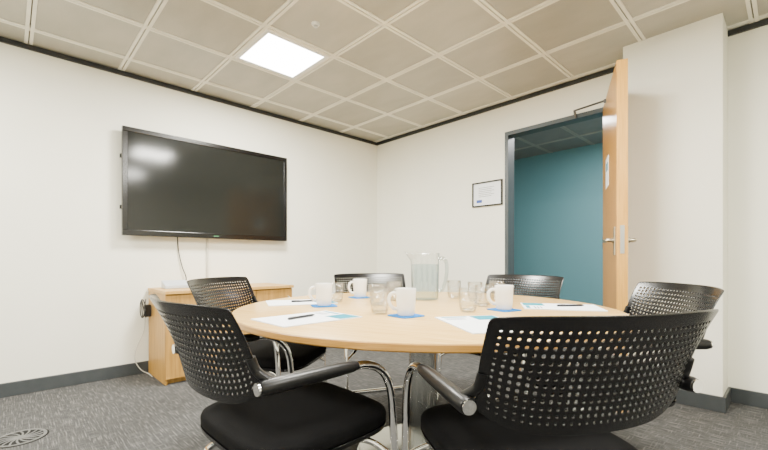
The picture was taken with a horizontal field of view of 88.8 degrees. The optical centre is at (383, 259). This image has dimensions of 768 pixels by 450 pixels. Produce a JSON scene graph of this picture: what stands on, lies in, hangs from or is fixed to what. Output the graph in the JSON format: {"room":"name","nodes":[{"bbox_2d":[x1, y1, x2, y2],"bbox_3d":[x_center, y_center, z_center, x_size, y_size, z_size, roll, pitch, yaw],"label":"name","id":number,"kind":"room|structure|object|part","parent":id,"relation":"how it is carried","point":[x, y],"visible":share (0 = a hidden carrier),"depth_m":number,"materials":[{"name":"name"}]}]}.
{"room":"meeting room","nodes":[
{"label":"meeting room","id":0,"kind":"room"},
{"bbox_2d":[0,42,376,383],"bbox_3d":[-2.149,-0.348,3.305,5.790,2.616,0.090,0,0,-44],"label":"wall","id":1,"kind":"structure","parent":0,"point":[73,287],"depth_m":3.15,"materials":[{"name":"paint"}]},
{"bbox_2d":[0,361,148,397],"bbox_3d":[-2.144,0.911,3.236,5.700,0.098,0.016,0,0,-44],"label":"baseboard","id":2,"kind":"structure","parent":1,"relation":"attached to","point":[20,387],"depth_m":2.98,"materials":[{"name":"paint"}]},
{"bbox_2d":[140,299,150,317],"bbox_3d":[-1.974,0.400,3.244,0.074,0.157,0.063,0,0,-44],"label":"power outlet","id":3,"kind":"object","parent":1,"relation":"attached to","point":[147,307],"visible":1,"depth_m":3.23,"materials":[{"name":"black plastic"}]},
{"bbox_2d":[0,36,377,145],"bbox_3d":[-2.144,-1.537,3.235,5.700,0.034,0.018,0,0,-44],"label":"trim","id":4,"kind":"structure","parent":1,"relation":"attached to","point":[2,39],"depth_m":3.41,"materials":[{"name":"black metal"}]},
{"bbox_2d":[119,125,286,240],"bbox_3d":[-1.603,-0.643,3.701,1.490,0.885,0.093,0,0,-44],"label":"television","id":5,"kind":"object","parent":1,"relation":"attached to","point":[172,186],"visible":1,"depth_m":3.56,"materials":[{"name":"black plastic"}]},
{"bbox_2d":[177,237,186,280],"bbox_3d":[-1.818,-0.003,3.525,0.075,0.475,0.036,0,0,-13],"label":"cable","id":6,"kind":"object","parent":5,"relation":"hanging from","point":[177,237],"visible":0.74,"depth_m":3.52,"materials":[{"name":"white plastic"}]},
{"bbox_2d":[206,238,207,277],"bbox_3d":[-1.667,-0.001,3.693,0.018,0.478,0.018,0,0,-44],"label":"cable cover","id":7,"kind":"object","parent":1,"relation":"attached to","point":[206,238],"visible":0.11,"depth_m":3.68,"materials":[{"name":"plastic"}]},
{"bbox_2d":[0,0,767,159],"bbox_3d":[0.422,-1.615,2.112,8.030,0.122,6.390,0,0,-44],"label":"ceiling","id":8,"kind":"structure","parent":0,"point":[393,68],"depth_m":2.84,"materials":[{"name":"tile"}]},
{"bbox_2d":[235,29,328,78],"bbox_3d":[-0.783,-1.561,3.005,0.516,0.020,0.516,0,0,-44],"label":"recessed light","id":9,"kind":"object","parent":8,"relation":"in","point":[271,51],"visible":0.91,"depth_m":2.98,"materials":[{"name":"white plastic"}]},
{"bbox_2d":[311,21,319,27],"bbox_3d":[-0.450,-1.545,2.582,0.056,0.028,0.056,0,0,-44],"label":"smoke detector","id":10,"kind":"object","parent":8,"relation":"attached to","point":[315,24],"visible":1,"depth_m":2.57,"materials":[{"name":"white plastic"}]},
{"bbox_2d":[0,347,767,449],"bbox_3d":[0.422,1.010,2.112,8.030,0.100,6.390,0,0,-44],"label":"floor","id":11,"kind":"structure","parent":0,"point":[137,411],"depth_m":2.40,"materials":[{"name":"carpet"}]},
{"bbox_2d":[0,428,48,448],"bbox_3d":[-1.963,0.957,2.114,0.242,0.004,0.242,0,0,-44],"label":"floor vent","id":12,"kind":"object","parent":11,"relation":"in","point":[21,437],"visible":1,"depth_m":2.12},
{"bbox_2d":[134,318,152,376],"bbox_3d":[-1.974,0.709,3.262,0.177,0.498,0.080,0,0,12],"label":"cable","id":13,"kind":"object","parent":11,"relation":"on","point":[145,318],"visible":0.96,"depth_m":3.26,"materials":[{"name":"plastic"}]},
{"bbox_2d":[148,283,293,384],"bbox_3d":[-1.432,0.599,3.533,1.103,0.722,0.539,0,0,-44],"label":"base cabinet","id":14,"kind":"object","parent":11,"relation":"on","point":[165,366],"visible":0.32,"depth_m":3.13,"materials":[{"name":"brown wood"}]},
{"bbox_2d":[161,280,188,288],"bbox_3d":[-1.759,0.205,3.311,0.190,0.066,0.120,0,0,-44],"label":"control box","id":15,"kind":"object","parent":14,"relation":"on","point":[165,284],"visible":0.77,"depth_m":3.28,"materials":[{"name":"plastic"}]},
{"bbox_3d":[-1.536,0.593,3.115,0.358,0.645,0.018,0,0,-44],"label":"door","id":16,"kind":"part","parent":14,"relation":"part of","materials":[{"name":"brown wood"}]},
{"bbox_3d":[-1.273,0.593,3.367,0.358,0.645,0.018,0,0,-44],"label":"door","id":17,"kind":"part","parent":14,"relation":"part of","materials":[{"name":"brown wood"}]},
{"bbox_3d":[-1.011,0.593,3.619,0.358,0.645,0.018,0,0,-44],"label":"door","id":18,"kind":"part","parent":14,"relation":"part of","materials":[{"name":"brown wood"}]},
{"bbox_2d":[187,277,326,449],"bbox_3d":[-0.673,0.530,2.153,0.653,0.859,0.618,0,0,12],"label":"chair","id":19,"kind":"object","parent":11,"relation":"on","point":[270,356],"visible":0.61,"depth_m":2.12,"materials":[{"name":"plastic"}]},
{"bbox_3d":[-0.916,0.230,2.205,0.154,0.262,0.547,0,0,12],"label":"backrest","id":20,"kind":"part","parent":19,"relation":"part of","materials":[{"name":"black plastic"}]},
{"bbox_3d":[-0.625,0.620,2.143,0.474,0.678,0.596,0,0,12],"label":"tube frame","id":21,"kind":"part","parent":19,"relation":"part of","materials":[{"name":"silver metal"}]},
{"bbox_3d":[-0.596,0.497,2.137,0.490,0.046,0.496,0,0,12],"label":"seat","id":22,"kind":"part","parent":19,"relation":"part of","materials":[{"name":"black fabric"}]},
{"bbox_2d":[149,294,397,449],"bbox_3d":[-0.348,0.530,1.223,0.653,0.859,0.618,0,0,-45],"label":"chair","id":23,"kind":"object","parent":11,"relation":"on","point":[293,410],"visible":0.99,"depth_m":1.07,"materials":[{"name":"plastic"}]},
{"bbox_3d":[-0.524,0.230,1.046,0.154,0.262,0.547,0,0,-45],"label":"backrest","id":24,"kind":"part","parent":23,"relation":"part of","materials":[{"name":"black plastic"}]},
{"bbox_3d":[-0.580,0.266,1.378,0.308,0.090,0.064,0,0,-45],"label":"armrest","id":25,"kind":"part","parent":23,"relation":"part of","materials":[{"name":"plastic"}]},
{"bbox_3d":[-0.291,0.497,1.278,0.490,0.046,0.496,0,0,-45],"label":"seat","id":26,"kind":"part","parent":23,"relation":"part of","materials":[{"name":"black fabric"}]},
{"bbox_3d":[-0.193,0.266,0.989,0.308,0.090,0.064,0,0,-45],"label":"armrest","id":27,"kind":"part","parent":23,"relation":"part of","materials":[{"name":"rubber"}]},
{"bbox_3d":[-0.313,0.620,1.257,0.474,0.678,0.596,0,0,-45],"label":"tube frame","id":28,"kind":"part","parent":23,"relation":"part of","materials":[{"name":"silver metal"}]},
{"bbox_2d":[334,273,405,392],"bbox_3d":[-0.028,0.530,2.683,0.618,0.859,0.653,0,0,-17],"label":"chair","id":29,"kind":"object","parent":11,"relation":"on","point":[350,276],"visible":0.36,"depth_m":2.94,"materials":[{"name":"plastic"}]},
{"bbox_3d":[-0.104,0.230,2.920,0.547,0.262,0.154,0,0,-17],"label":"backrest","id":30,"kind":"part","parent":29,"relation":"part of","materials":[{"name":"black plastic"}]},
{"bbox_3d":[-0.015,0.620,2.635,0.596,0.678,0.474,0,0,-17],"label":"tube frame","id":31,"kind":"part","parent":29,"relation":"part of","materials":[{"name":"silver metal"}]},
{"bbox_2d":[232,291,631,449],"bbox_3d":[0.195,0.595,1.970,1.800,0.730,1.800,0,0,26],"label":"round table","id":32,"kind":"object","parent":11,"relation":"on","point":[424,337],"visible":0.49,"depth_m":1.62,"materials":[{"name":"brown wood"}]},
{"bbox_2d":[266,299,337,305],"bbox_3d":[-0.450,0.228,2.120,0.350,0.004,0.250,0,0,-20],"label":"notepad","id":33,"kind":"object","parent":32,"relation":"on","point":[273,302],"visible":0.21,"depth_m":2.06,"materials":[{"name":"grey paper"}]},
{"bbox_2d":[291,300,311,301],"bbox_3d":[-0.431,0.220,2.120,0.138,0.011,0.010,0,0,-20],"label":"pen","id":34,"kind":"object","parent":33,"relation":"on","point":[292,300],"visible":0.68,"depth_m":2.11,"materials":[{"name":"metal"}]},
{"bbox_2d":[251,311,361,327],"bbox_3d":[-0.300,0.228,1.540,0.350,0.004,0.250,0,0,-44],"label":"notepad","id":35,"kind":"object","parent":32,"relation":"on","point":[320,316],"visible":1,"depth_m":1.51,"materials":[{"name":"white paper"}]},
{"bbox_2d":[288,314,314,319],"bbox_3d":[-0.321,0.220,1.529,0.010,0.011,0.138,0,0,35],"label":"pen","id":36,"kind":"object","parent":35,"relation":"on","point":[308,315],"visible":1,"depth_m":1.52,"materials":[{"name":"metal"}]},
{"bbox_2d":[311,304,337,307],"bbox_3d":[-0.300,0.228,1.960,0.120,0.004,0.120,0,0,-20],"label":"coaster","id":37,"kind":"object","parent":32,"relation":"on","point":[312,305],"visible":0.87,"depth_m":1.92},
{"bbox_2d":[308,283,331,305],"bbox_3d":[-0.312,0.171,1.964,0.109,0.110,0.084,0,0,21],"label":"mug","id":38,"kind":"object","parent":37,"relation":"on","point":[323,290],"visible":1,"depth_m":1.93,"materials":[{"name":"white ceramic"}]},
{"bbox_3d":[-0.355,0.168,1.950,0.044,0.079,0.010,0,0,-10],"label":"handle","id":39,"kind":"part","parent":38,"relation":"part of","materials":[{"name":"white ceramic"}]},
{"bbox_2d":[349,296,371,298],"bbox_3d":[-0.147,0.228,2.400,0.120,0.004,0.120,0,0,-30],"label":"coaster","id":40,"kind":"object","parent":32,"relation":"on","point":[350,296],"visible":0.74,"depth_m":2.36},
{"bbox_2d":[348,279,366,296],"bbox_3d":[-0.155,0.171,2.390,0.084,0.110,0.109,0,0,39],"label":"mug","id":41,"kind":"object","parent":40,"relation":"on","point":[359,285],"visible":1,"depth_m":2.37,"materials":[{"name":"white ceramic"}]},
{"bbox_3d":[-0.200,0.168,2.381,0.044,0.079,0.010,0,0,-20],"label":"handle","id":42,"kind":"part","parent":41,"relation":"part of","materials":[{"name":"white ceramic"}]},
{"bbox_2d":[369,284,384,305],"bbox_3d":[-0.036,0.177,2.000,0.081,0.106,0.081,0,0,6],"label":"tumbler","id":43,"kind":"object","parent":32,"relation":"on","point":[382,303],"visible":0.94,"depth_m":2.00,"materials":[{"name":"clear glass"}]},
{"bbox_2d":[371,289,388,314],"bbox_3d":[-0.017,0.177,1.680,0.081,0.106,0.081,0,0,-44],"label":"tumbler","id":44,"kind":"object","parent":32,"relation":"on","point":[371,289],"visible":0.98,"depth_m":1.67,"materials":[{"name":"clear glass"}]},
{"bbox_3d":[0.195,0.949,1.970,0.660,0.022,0.660,0,0,26],"label":"plate","id":45,"kind":"part","parent":32,"relation":"part of","materials":[{"name":"metal"}]},
{"bbox_2d":[387,314,424,318],"bbox_3d":[0.090,0.228,1.610,0.120,0.004,0.120,0,0,-38],"label":"coaster","id":46,"kind":"object","parent":32,"relation":"on","point":[391,315],"visible":0.75,"depth_m":1.57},
{"bbox_2d":[387,288,415,315],"bbox_3d":[0.080,0.171,1.603,0.109,0.110,0.084,0,0,-36],"label":"mug","id":47,"kind":"object","parent":46,"relation":"on","point":[405,297],"visible":1,"depth_m":1.58,"materials":[{"name":"white ceramic"}]},
{"bbox_3d":[0.034,0.168,1.605,0.044,0.079,0.010,0,0,-5],"label":"handle","id":48,"kind":"part","parent":47,"relation":"part of","materials":[{"name":"white ceramic"}]},
{"bbox_2d":[416,253,448,300],"bbox_3d":[0.249,0.090,2.280,0.185,0.279,0.183,0,0,45],"label":"water jug","id":49,"kind":"object","parent":32,"relation":"on","point":[439,253],"visible":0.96,"depth_m":2.28,"materials":[{"name":"clear glass"}]},
{"bbox_2d":[447,280,460,298],"bbox_3d":[0.421,0.177,2.360,0.081,0.106,0.081,0,0,16],"label":"tumbler","id":50,"kind":"object","parent":32,"relation":"on","point":[447,280],"visible":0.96,"depth_m":2.35,"materials":[{"name":"clear glass"}]},
{"bbox_2d":[459,288,476,312],"bbox_3d":[0.373,0.177,1.740,0.081,0.106,0.081,0,0,-24],"label":"tumbler","id":51,"kind":"object","parent":32,"relation":"on","point":[459,288],"visible":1,"depth_m":1.74,"materials":[{"name":"clear glass"}]},
{"bbox_2d":[468,282,481,300],"bbox_3d":[0.511,0.177,2.200,0.081,0.106,0.081,0,0,-5],"label":"tumbler","id":52,"kind":"object","parent":32,"relation":"on","point":[468,282],"visible":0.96,"depth_m":2.20,"materials":[{"name":"clear glass"}]},
{"bbox_2d":[475,284,490,306],"bbox_3d":[0.492,0.177,1.950,0.081,0.106,0.081,0,0,26],"label":"tumbler","id":53,"kind":"object","parent":32,"relation":"on","point":[476,284],"visible":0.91,"depth_m":1.96,"materials":[{"name":"clear glass"}]},
{"bbox_2d":[435,315,532,333],"bbox_3d":[0.360,0.228,1.410,0.250,0.004,0.350,0,0,-12],"label":"paper","id":54,"kind":"object","parent":32,"relation":"on","point":[471,324],"visible":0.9,"depth_m":1.42,"materials":[{"name":"grey paper"}]},
{"bbox_2d":[487,308,521,311],"bbox_3d":[0.551,0.228,1.800,0.120,0.004,0.120,0,0,-30],"label":"coaster","id":55,"kind":"object","parent":32,"relation":"on","point":[492,309],"visible":0.76,"depth_m":1.76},
{"bbox_2d":[487,285,513,309],"bbox_3d":[0.539,0.171,1.795,0.109,0.110,0.084,0,0,-26],"label":"mug","id":56,"kind":"object","parent":55,"relation":"on","point":[503,293],"visible":1,"depth_m":1.77,"materials":[{"name":"white ceramic"}]},
{"bbox_3d":[0.495,0.168,1.805,0.044,0.079,0.010,0,0,5],"label":"handle","id":57,"kind":"part","parent":56,"relation":"part of","materials":[{"name":"white ceramic"}]},
{"bbox_2d":[521,303,607,311],"bbox_3d":[0.860,0.228,1.910,0.350,0.004,0.250,0,0,15],"label":"paper","id":58,"kind":"object","parent":32,"relation":"on","point":[540,306],"visible":1,"depth_m":1.87,"materials":[{"name":"grey paper"}]},
{"bbox_2d":[557,304,583,305],"bbox_3d":[0.909,0.220,1.910,0.138,0.011,0.010,0,0,-5],"label":"pen","id":59,"kind":"object","parent":58,"relation":"on","point":[558,304],"visible":1,"depth_m":1.91,"materials":[{"name":"metal"}]},
{"bbox_2d":[437,274,563,405],"bbox_3d":[0.735,0.530,2.445,0.653,0.859,0.618,0,0,-41],"label":"chair","id":60,"kind":"object","parent":11,"relation":"on","point":[556,285],"visible":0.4,"depth_m":2.58,"materials":[{"name":"plastic"}]},
{"bbox_3d":[0.699,0.620,2.412,0.474,0.678,0.596,0,0,-41],"label":"tube frame","id":61,"kind":"part","parent":60,"relation":"part of","materials":[{"name":"silver metal"}]},
{"bbox_3d":[0.923,0.230,2.608,0.154,0.262,0.547,0,0,-41],"label":"backrest","id":62,"kind":"part","parent":60,"relation":"part of","materials":[{"name":"black plastic"}]},
{"bbox_2d":[401,309,718,449],"bbox_3d":[0.402,0.530,1.033,0.618,0.859,0.653,0,0,-13],"label":"chair","id":63,"kind":"object","parent":11,"relation":"on","point":[529,421],"visible":1,"depth_m":0.79,"materials":[{"name":"black plastic"}]},
{"bbox_3d":[0.147,0.266,0.916,0.064,0.090,0.308,0,0,-13],"label":"armrest","id":64,"kind":"part","parent":63,"relation":"part of","materials":[{"name":"plastic"}]},
{"bbox_3d":[0.390,0.620,1.081,0.596,0.678,0.474,0,0,-13],"label":"tube frame","id":65,"kind":"part","parent":63,"relation":"part of","materials":[{"name":"silver metal"}]},
{"bbox_3d":[0.383,0.497,1.110,0.496,0.046,0.490,0,0,-13],"label":"seat","id":66,"kind":"part","parent":63,"relation":"part of","materials":[{"name":"black fabric"}]},
{"bbox_3d":[0.459,0.230,0.791,0.547,0.262,0.154,0,0,-13],"label":"backrest","id":67,"kind":"part","parent":63,"relation":"part of","materials":[{"name":"black plastic"}]},
{"bbox_3d":[0.681,0.266,1.043,0.064,0.090,0.308,0,0,-13],"label":"armrest","id":68,"kind":"part","parent":63,"relation":"part of","materials":[{"name":"plastic"}]},
{"bbox_2d":[527,282,723,409],"bbox_3d":[0.960,0.530,1.662,0.653,0.859,0.618,0,0,6],"label":"chair","id":69,"kind":"object","parent":11,"relation":"on","point":[705,297],"visible":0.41,"depth_m":1.66,"materials":[{"name":"plastic"}]},
{"bbox_3d":[0.911,0.620,1.667,0.474,0.678,0.596,0,0,6],"label":"tube frame","id":70,"kind":"part","parent":69,"relation":"part of","materials":[{"name":"silver metal"}]},
{"bbox_3d":[0.881,0.497,1.670,0.490,0.046,0.496,0,0,6],"label":"seat","id":71,"kind":"part","parent":69,"relation":"part of","materials":[{"name":"black fabric"}]},
{"bbox_3d":[1.042,0.266,1.930,0.308,0.090,0.064,0,0,6],"label":"armrest","id":72,"kind":"part","parent":69,"relation":"part of","materials":[{"name":"rubber"}]},
{"bbox_3d":[0.987,0.266,1.384,0.308,0.090,0.064,0,0,6],"label":"armrest","id":73,"kind":"part","parent":69,"relation":"part of","materials":[{"name":"plastic"}]},
{"bbox_3d":[1.208,0.230,1.638,0.154,0.262,0.547,0,0,6],"label":"backrest","id":74,"kind":"part","parent":69,"relation":"part of","materials":[{"name":"black plastic"}]},
{"bbox_2d":[514,143,602,305],"bbox_3d":[3.288,-0.348,4.859,0.090,2.616,6.390,0,0,-44],"label":"wall","id":75,"kind":"structure","parent":0,"point":[558,196],"depth_m":5.56,"materials":[{"name":"teal paint"}]},
{"bbox_2d":[377,20,767,393],"bbox_3d":[1.912,-0.348,3.187,0.090,2.616,5.700,0,0,-44],"label":"wall","id":76,"kind":"structure","parent":0,"point":[425,179],"depth_m":3.93,"materials":[{"name":"paint"}]},
{"bbox_2d":[472,179,502,207],"bbox_3d":[1.052,-0.677,4.005,0.020,0.252,0.344,0,0,-44],"label":"framed certificate","id":77,"kind":"object","parent":76,"relation":"attached to","point":[487,193],"visible":1,"depth_m":4.00,"materials":[{"name":"white paper"}]},
{"bbox_2d":[505,107,602,291],"bbox_3d":[1.546,-0.146,3.559,0.120,2.212,0.916,0,0,-44],"label":"trim","id":78,"kind":"structure","parent":76,"relation":"attached to","point":[596,113],"depth_m":3.83,"materials":[{"name":"paint"}]},
{"bbox_2d":[377,18,767,144],"bbox_3d":[1.879,-1.537,3.143,0.018,0.034,5.682,0,0,-44],"label":"trim","id":79,"kind":"structure","parent":76,"relation":"attached to","point":[764,22],"depth_m":3.61,"materials":[{"name":"black metal"}]},
{"bbox_2d":[573,58,636,412],"bbox_3d":[1.636,-0.164,2.875,0.300,2.232,0.965,0,0,10],"label":"door","id":80,"kind":"structure","parent":76,"relation":"in","point":[616,239],"depth_m":2.48,"materials":[{"name":"wood veneer"},{"name":"white paper"},{"name":"satin stainless steel"}]},
{"bbox_3d":[1.639,-1.230,3.148,0.038,0.099,0.433,0,0,-2],"label":"closer arm","id":81,"kind":"part","parent":80,"relation":"part of","materials":[{"name":"metal"}]},
{"bbox_3d":[1.458,-0.125,2.550,0.052,0.036,0.138,0,0,24],"label":"lever handle","id":82,"kind":"part","parent":80,"relation":"part of","materials":[{"name":"silver metal"}]},
{"bbox_3d":[1.465,-0.120,2.491,0.009,0.180,0.050,0,0,24],"label":"handle plate","id":83,"kind":"part","parent":80,"relation":"part of","materials":[{"name":"silver metal"}]},
{"bbox_3d":[1.472,-0.128,2.421,0.024,0.175,0.002,0,0,24],"label":"lock plate","id":84,"kind":"part","parent":80,"relation":"part of","materials":[{"name":"metal"}]},
{"bbox_3d":[1.577,-0.125,2.497,0.052,0.036,0.138,0,0,24],"label":"lever handle","id":85,"kind":"part","parent":80,"relation":"part of","materials":[{"name":"silver metal"}]},
{"bbox_2d":[731,387,767,408],"bbox_3d":[1.879,0.911,3.145,0.016,0.098,5.684,0,0,-44],"label":"baseboard","id":86,"kind":"structure","parent":76,"relation":"attached to","point":[741,396],"depth_m":2.58,"materials":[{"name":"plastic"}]},
{"bbox_2d":[623,13,727,396],"bbox_3d":[2.047,-0.303,2.771,0.292,2.526,0.555,0,0,-44],"label":"wall pillar","id":87,"kind":"structure","parent":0,"point":[678,78],"depth_m":2.61,"materials":[{"name":"paint"}]},
{"bbox_2d":[676,387,730,412],"bbox_3d":[2.041,0.911,2.765,0.308,0.098,0.587,0,0,-44],"label":"baseboard","id":88,"kind":"structure","parent":87,"relation":"attached to","point":[699,400],"depth_m":2.53,"materials":[{"name":"paint"}]}
]}

